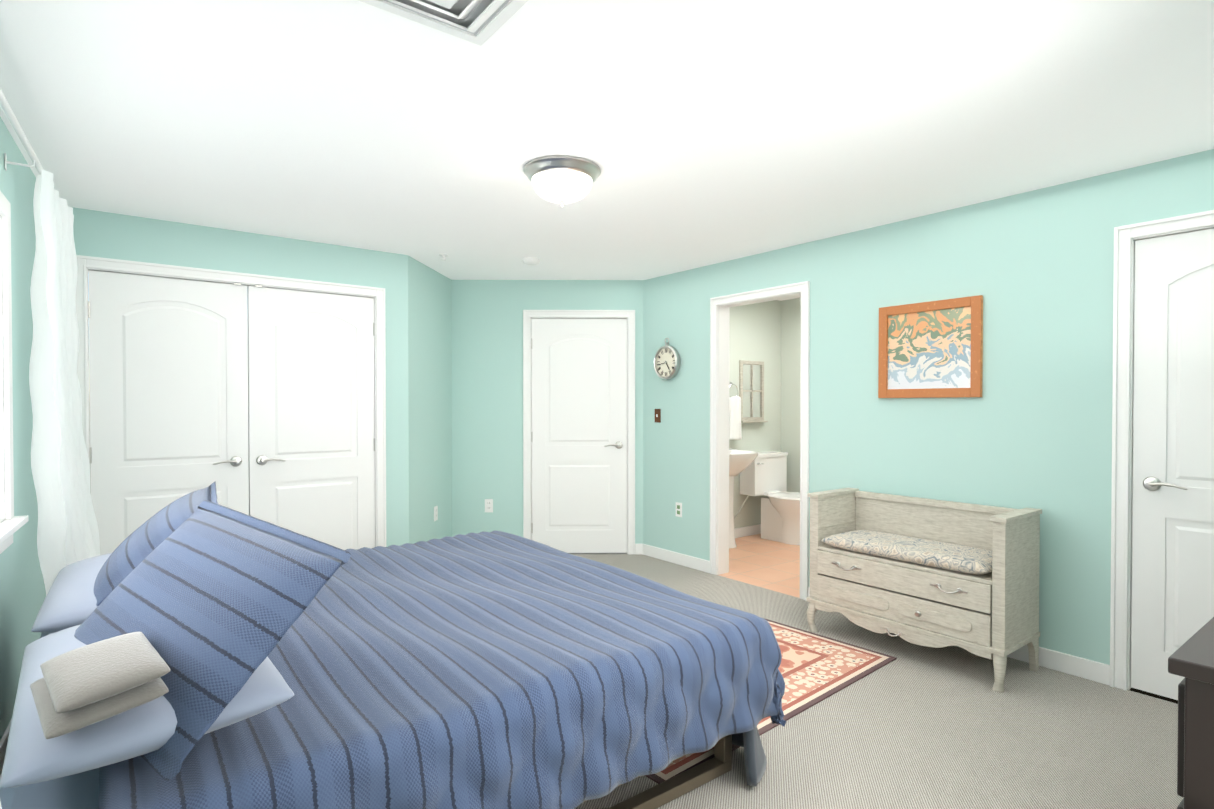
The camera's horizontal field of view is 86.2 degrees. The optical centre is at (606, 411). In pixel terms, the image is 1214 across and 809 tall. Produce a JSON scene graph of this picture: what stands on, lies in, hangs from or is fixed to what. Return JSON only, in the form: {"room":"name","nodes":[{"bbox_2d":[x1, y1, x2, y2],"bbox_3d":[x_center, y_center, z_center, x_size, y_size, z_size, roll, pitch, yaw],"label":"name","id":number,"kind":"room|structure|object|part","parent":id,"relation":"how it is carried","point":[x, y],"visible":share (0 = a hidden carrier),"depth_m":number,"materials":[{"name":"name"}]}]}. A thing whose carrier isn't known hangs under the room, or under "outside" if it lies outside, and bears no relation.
{"room":"bedroom","nodes":[
{"label":"bedroom","id":0,"kind":"room"},
{"bbox_2d":[0,117,45,740],"bbox_3d":[-1.661,0.102,1.431,0.120,2.400,4.980,0,1,-34],"label":"wall","id":1,"kind":"structure","parent":0,"point":[22,592],"depth_m":2.72,"materials":[{"name":"teal paint"}]},
{"bbox_2d":[0,718,11,774],"bbox_3d":[-1.606,1.254,1.483,0.014,0.095,4.980,0,1,-34],"label":"baseboard","id":2,"kind":"structure","parent":1,"relation":"attached to","point":[3,742],"depth_m":2.36,"materials":[{"name":"white wood"}]},
{"bbox_2d":[0,191,28,553],"bbox_3d":[-1.795,-0.139,1.676,0.175,1.316,2.020,0,1,-34],"label":"window","id":3,"kind":"structure","parent":1,"relation":"in","point":[11,524],"depth_m":2.46,"materials":[{"name":"white"}]},
{"bbox_2d":[0,89,42,174],"bbox_3d":[-1.681,-0.967,1.645,0.105,0.092,4.164,0,1,-34],"label":"curtain rod","id":4,"kind":"object","parent":1,"relation":"attached to","point":[9,113],"visible":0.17,"depth_m":2.34,"materials":[{"name":"white metal"}]},
{"bbox_2d":[29,170,99,595],"bbox_3d":[-2.489,0.139,3.035,0.257,2.246,0.912,0,1,-31],"label":"curtain","id":5,"kind":"object","parent":4,"relation":"hanging from","point":[67,531],"visible":0.67,"depth_m":2.67,"materials":[{"name":"white fabric"}]},
{"bbox_2d":[72,207,408,546],"bbox_3d":[-2.310,0.069,4.140,2.090,2.400,0.120,-1,1,-38],"label":"wall","id":6,"kind":"structure","parent":0,"point":[101,234],"depth_m":4.28,"materials":[{"name":"teal"}]},
{"bbox_2d":[88,270,248,554],"bbox_3d":[-2.578,0.233,3.862,0.790,2.054,0.092,-1,1,-38],"label":"closet door","id":7,"kind":"structure","parent":6,"relation":"in","point":[168,370],"depth_m":3.83,"materials":[{"name":"white wood"}]},
{"bbox_2d":[75,255,385,546],"bbox_3d":[-2.296,0.200,4.147,1.716,2.138,0.154,-1,1,-38],"label":"door frame","id":8,"kind":"structure","parent":6,"relation":"attached to","point":[85,264],"depth_m":4.14,"materials":[{"name":"white wood"}]},
{"bbox_2d":[247,286,374,549],"bbox_3d":[-1.947,0.227,4.348,0.790,2.054,0.092,-1,1,-38],"label":"closet door","id":9,"kind":"structure","parent":6,"relation":"in","point":[311,444],"depth_m":4.34,"materials":[{"name":"white wood"}]},
{"bbox_2d":[408,256,451,543],"bbox_3d":[-1.460,0.056,5.200,0.120,2.400,0.934,0,1,6],"label":"wall","id":10,"kind":"structure","parent":0,"point":[430,385],"depth_m":5.14,"materials":[{"name":"teal paint"}]},
{"bbox_2d":[434,506,437,520],"bbox_3d":[-1.389,0.825,5.270,0.008,0.116,0.072,0,1,6],"label":"outlet","id":11,"kind":"object","parent":10,"relation":"attached to","point":[435,513],"visible":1,"depth_m":5.26,"materials":[{"name":"white plastic"}]},
{"bbox_2d":[451,280,642,543],"bbox_3d":[-0.579,0.050,5.731,1.792,2.400,0.120,0,1,-1],"label":"wall","id":12,"kind":"structure","parent":0,"point":[487,378],"depth_m":5.66,"materials":[{"name":"teal paint"}]},
{"bbox_2d":[485,499,492,511],"bbox_3d":[-1.032,0.820,5.669,0.072,0.116,0.008,0,1,-1],"label":"outlet","id":13,"kind":"object","parent":12,"relation":"attached to","point":[488,505],"visible":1,"depth_m":5.67,"materials":[{"name":"white plastic"}]},
{"bbox_2d":[531,319,626,552],"bbox_3d":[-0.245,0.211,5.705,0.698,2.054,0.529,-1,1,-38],"label":"door","id":14,"kind":"structure","parent":12,"relation":"in","point":[579,436],"depth_m":5.69,"materials":[{"name":"white wood"}]},
{"bbox_2d":[523,310,634,554],"bbox_3d":[-0.243,0.180,5.734,0.976,2.138,0.154,0,1,-1],"label":"door frame","id":15,"kind":"structure","parent":12,"relation":"attached to","point":[530,315],"depth_m":5.66,"materials":[{"name":"white wood"}]},
{"bbox_2d":[635,544,642,554],"bbox_3d":[-0.518,1.203,5.679,1.672,0.095,0.014,0,1,-1],"label":"baseboard","id":16,"kind":"structure","parent":12,"relation":"attached to","point":[638,549],"depth_m":5.68,"materials":[{"name":"white wood"}]},
{"bbox_2d":[0,553,1183,808],"bbox_3d":[-0.490,1.334,2.932,4.660,0.100,6.500,-1,1,-38],"label":"floor carpet","id":17,"kind":"object","parent":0,"point":[924,727],"depth_m":2.55,"materials":[{"name":"grey carpet"}]},
{"bbox_2d":[0,481,785,808],"bbox_3d":[-0.826,0.771,2.507,2.138,1.018,2.152,-1,1,-38],"label":"bed","id":18,"kind":"object","parent":17,"relation":"on","point":[200,649],"visible":1,"depth_m":1.70,"materials":[{"name":"blue fabric"}]},
{"bbox_3d":[-0.869,0.928,2.477,2.030,0.295,1.930,-1,1,-38],"label":"mattress","id":19,"kind":"part","parent":18,"relation":"part of","materials":[{"name":"blue"}]},
{"bbox_2d":[31,553,111,632],"bbox_3d":[-1.767,0.632,2.418,0.530,0.168,0.917,-1,1,-38],"label":"pillow","id":20,"kind":"object","parent":18,"relation":"on","point":[79,587],"depth_m":2.08,"materials":[{"name":"blue fabric"}]},
{"bbox_2d":[0,624,293,787],"bbox_3d":[-1.157,0.642,1.626,0.530,0.168,0.917,-1,1,-38],"label":"pillow","id":21,"kind":"object","parent":18,"relation":"on","point":[156,727],"depth_m":1.31,"materials":[{"name":"blue fabric"}]},
{"bbox_3d":[-0.881,1.195,2.471,1.920,0.170,1.860,-1,1,-38],"label":"frame","id":22,"kind":"part","parent":18,"relation":"part of","materials":[{"name":"brown wood"}]},
{"bbox_2d":[732,726,766,785],"bbox_3d":[0.348,1.075,2.560,0.217,0.396,0.766,-1,1,-38],"label":"blanket","id":23,"kind":"object","parent":18,"relation":"on","point":[755,758],"depth_m":2.23,"materials":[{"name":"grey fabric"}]},
{"bbox_2d":[645,618,896,783],"bbox_3d":[0.192,1.272,3.545,1.720,0.008,2.000,-1,1,-41],"label":"rug","id":24,"kind":"object","parent":17,"relation":"on","point":[814,668],"visible":0.14,"depth_m":3.19,"materials":[{"name":"beige fabric"}]},
{"bbox_2d":[807,488,1041,692],"bbox_3d":[1.648,0.881,3.488,0.449,0.808,1.056,-1,1,-38],"label":"bench","id":25,"kind":"object","parent":17,"relation":"on","point":[933,573],"visible":1,"depth_m":3.34,"materials":[{"name":"beige wood"}]},
{"bbox_2d":[821,530,992,573],"bbox_3d":[1.640,0.738,3.481,0.390,0.079,0.920,-1,1,-38],"label":"cushion","id":26,"kind":"object","parent":25,"relation":"on","point":[924,551],"depth_m":3.41,"materials":[{"name":"fabric"}]},
{"bbox_2d":[1168,617,1213,808],"bbox_3d":[1.763,0.873,1.364,1.400,0.860,0.655,-1,1,-38],"label":"dresser","id":27,"kind":"object","parent":17,"relation":"on","point":[1191,660],"visible":1,"depth_m":1.17,"materials":[{"name":"black wood"}]},
{"bbox_2d":[0,0,1213,300],"bbox_3d":[0.374,-1.174,3.567,6.840,0.100,6.500,-1,1,-38],"label":"ceiling","id":28,"kind":"structure","parent":0,"point":[704,132],"depth_m":2.42,"materials":[{"name":"white paint"}]},
{"bbox_2d":[358,0,527,45],"bbox_3d":[-0.417,-1.076,1.645,0.430,0.050,0.430,-1,1,-38],"label":"ceiling vent","id":29,"kind":"object","parent":28,"relation":"in","point":[483,21],"visible":1,"depth_m":1.78,"materials":[{"name":"white metal"}]},
{"bbox_2d":[439,254,447,260],"bbox_3d":[-1.183,-1.118,4.703,0.068,0.040,0.068,-1,1,-38],"label":"sprinkler","id":30,"kind":"object","parent":28,"relation":"attached to","point":[443,256],"visible":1,"depth_m":4.69,"materials":[{"name":"white"}]},
{"bbox_2d":[523,258,539,264],"bbox_3d":[-0.565,-1.122,4.851,0.128,0.036,0.128,-1,1,-38],"label":"smoke detector","id":31,"kind":"object","parent":28,"relation":"attached to","point":[531,261],"visible":1,"depth_m":4.81,"materials":[{"name":"white plastic"}]},
{"bbox_2d":[523,155,600,207],"bbox_3d":[-0.207,-1.029,2.995,0.356,0.176,0.356,-1,1,-38],"label":"ceiling light","id":32,"kind":"object","parent":28,"relation":"attached to","point":[562,179],"visible":1,"depth_m":2.89,"materials":[{"name":"white glass"}]},
{"bbox_2d":[729,300,780,528],"bbox_3d":[1.139,0.042,6.356,1.880,2.400,0.120,-1,1,-38],"label":"wall","id":33,"kind":"structure","parent":0,"point":[755,332],"depth_m":6.57,"materials":[{"name":"white paint"}]},
{"bbox_2d":[729,382,741,439],"bbox_3d":[1.225,-0.013,6.292,0.185,0.563,0.086,-1,1,-38],"label":"towel","id":34,"kind":"object","parent":33,"relation":"attached to","point":[735,418],"visible":0.96,"depth_m":6.25,"materials":[{"name":"white fabric"}]},
{"bbox_2d":[734,524,760,537],"bbox_3d":[1.132,1.195,6.281,1.760,0.095,0.014,-1,1,-38],"label":"baseboard","id":35,"kind":"structure","parent":33,"relation":"attached to","point":[747,531],"depth_m":6.48,"materials":[{"name":"white wood"}]},
{"bbox_2d":[739,360,767,422],"bbox_3d":[1.463,-0.202,6.490,0.380,0.615,0.060,-1,1,-38],"label":"mirror","id":36,"kind":"object","parent":33,"relation":"attached to","point":[751,384],"visible":0.92,"depth_m":6.50,"materials":[{"name":"beige wood"}]},
{"bbox_2d":[719,534,799,597],"bbox_3d":[1.761,1.301,5.614,2.180,0.100,3.400,-1,1,-38],"label":"floor","id":37,"kind":"structure","parent":0,"point":[757,560],"depth_m":5.34,"materials":[{"name":"tile"}]},
{"bbox_2d":[729,449,757,547],"bbox_3d":[1.132,0.741,5.981,0.560,1.011,0.476,-1,1,-38],"label":"pedestal sink","id":38,"kind":"object","parent":37,"relation":"on","point":[740,461],"visible":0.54,"depth_m":5.94,"materials":[{"name":"white ceramic"}]},
{"bbox_2d":[734,451,799,544],"bbox_3d":[1.668,0.826,6.231,0.637,0.835,0.736,-1,1,-38],"label":"toilet","id":39,"kind":"object","parent":37,"relation":"on","point":[764,473],"visible":0.71,"depth_m":6.29,"materials":[{"name":"white ceramic"}]},
{"bbox_2d":[781,298,800,491],"bbox_3d":[2.575,0.047,5.935,0.120,2.400,2.540,-1,1,-38],"label":"wall","id":40,"kind":"structure","parent":0,"point":[790,365],"depth_m":6.71,"materials":[{"name":"white paint"}]},
{"bbox_2d":[643,149,1213,664],"bbox_3d":[1.766,0.072,3.905,0.120,2.400,4.710,-1,1,-38],"label":"wall","id":41,"kind":"structure","parent":0,"point":[1031,427],"depth_m":3.49,"materials":[{"name":"teal paint"}]},
{"bbox_2d":[655,409,660,422],"bbox_3d":[0.427,0.032,5.530,0.016,0.116,0.072,-1,1,-38],"label":"switch plate","id":42,"kind":"object","parent":41,"relation":"attached to","point":[657,415],"visible":1,"depth_m":5.52,"materials":[{"name":"brown wood"}]},
{"bbox_2d":[654,338,680,378],"bbox_3d":[0.497,-0.444,5.401,0.055,0.347,0.282,-1,1,-38],"label":"clock","id":43,"kind":"object","parent":41,"relation":"attached to","point":[667,361],"visible":1,"depth_m":5.39,"materials":[{"name":"silver metal"}]},
{"bbox_2d":[676,502,681,516],"bbox_3d":[0.589,0.804,5.336,0.008,0.116,0.072,-1,1,-38],"label":"outlet","id":44,"kind":"object","parent":41,"relation":"attached to","point":[678,509],"visible":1,"depth_m":5.33,"materials":[{"name":"white plastic"}]},
{"bbox_2d":[710,281,809,600],"bbox_3d":[1.128,0.193,4.727,0.154,2.138,0.886,-1,1,-38],"label":"door frame","id":45,"kind":"structure","parent":41,"relation":"attached to","point":[720,306],"depth_m":4.99,"materials":[{"name":"white wood"}]},
{"bbox_2d":[643,544,1109,684],"bbox_3d":[1.732,1.225,3.854,0.014,0.095,4.650,-1,1,-38],"label":"baseboard","id":46,"kind":"structure","parent":41,"relation":"attached to","point":[1091,670],"depth_m":3.23,"materials":[{"name":"white wood"}]},
{"bbox_2d":[878,295,982,397],"bbox_3d":[1.827,-0.353,3.700,0.028,0.545,0.580,-1,1,-38],"label":"picture frame","id":47,"kind":"object","parent":41,"relation":"attached to","point":[932,349],"visible":0.96,"depth_m":3.68,"materials":[{"name":"brown wood"}]},
{"bbox_2d":[888,306,970,388],"bbox_3d":[1.832,-0.353,3.703,0.008,0.441,0.476,-1,1,-38],"label":"art","id":48,"kind":"object","parent":47,"relation":"attached to","point":[929,347],"depth_m":3.69},
{"bbox_2d":[1110,210,1213,689],"bbox_3d":[2.694,0.217,2.696,0.154,2.138,0.936,-1,1,-38],"label":"door frame","id":49,"kind":"structure","parent":41,"relation":"attached to","point":[1126,237],"depth_m":2.99,"materials":[{"name":"white wood"}]},
{"bbox_2d":[1131,228,1213,699],"bbox_3d":[2.652,0.248,2.663,0.092,2.054,0.794,-1,1,-38],"label":"door","id":50,"kind":"structure","parent":49,"relation":"attached to","point":[1172,605],"depth_m":2.88,"materials":[{"name":"white wood"}]}
]}

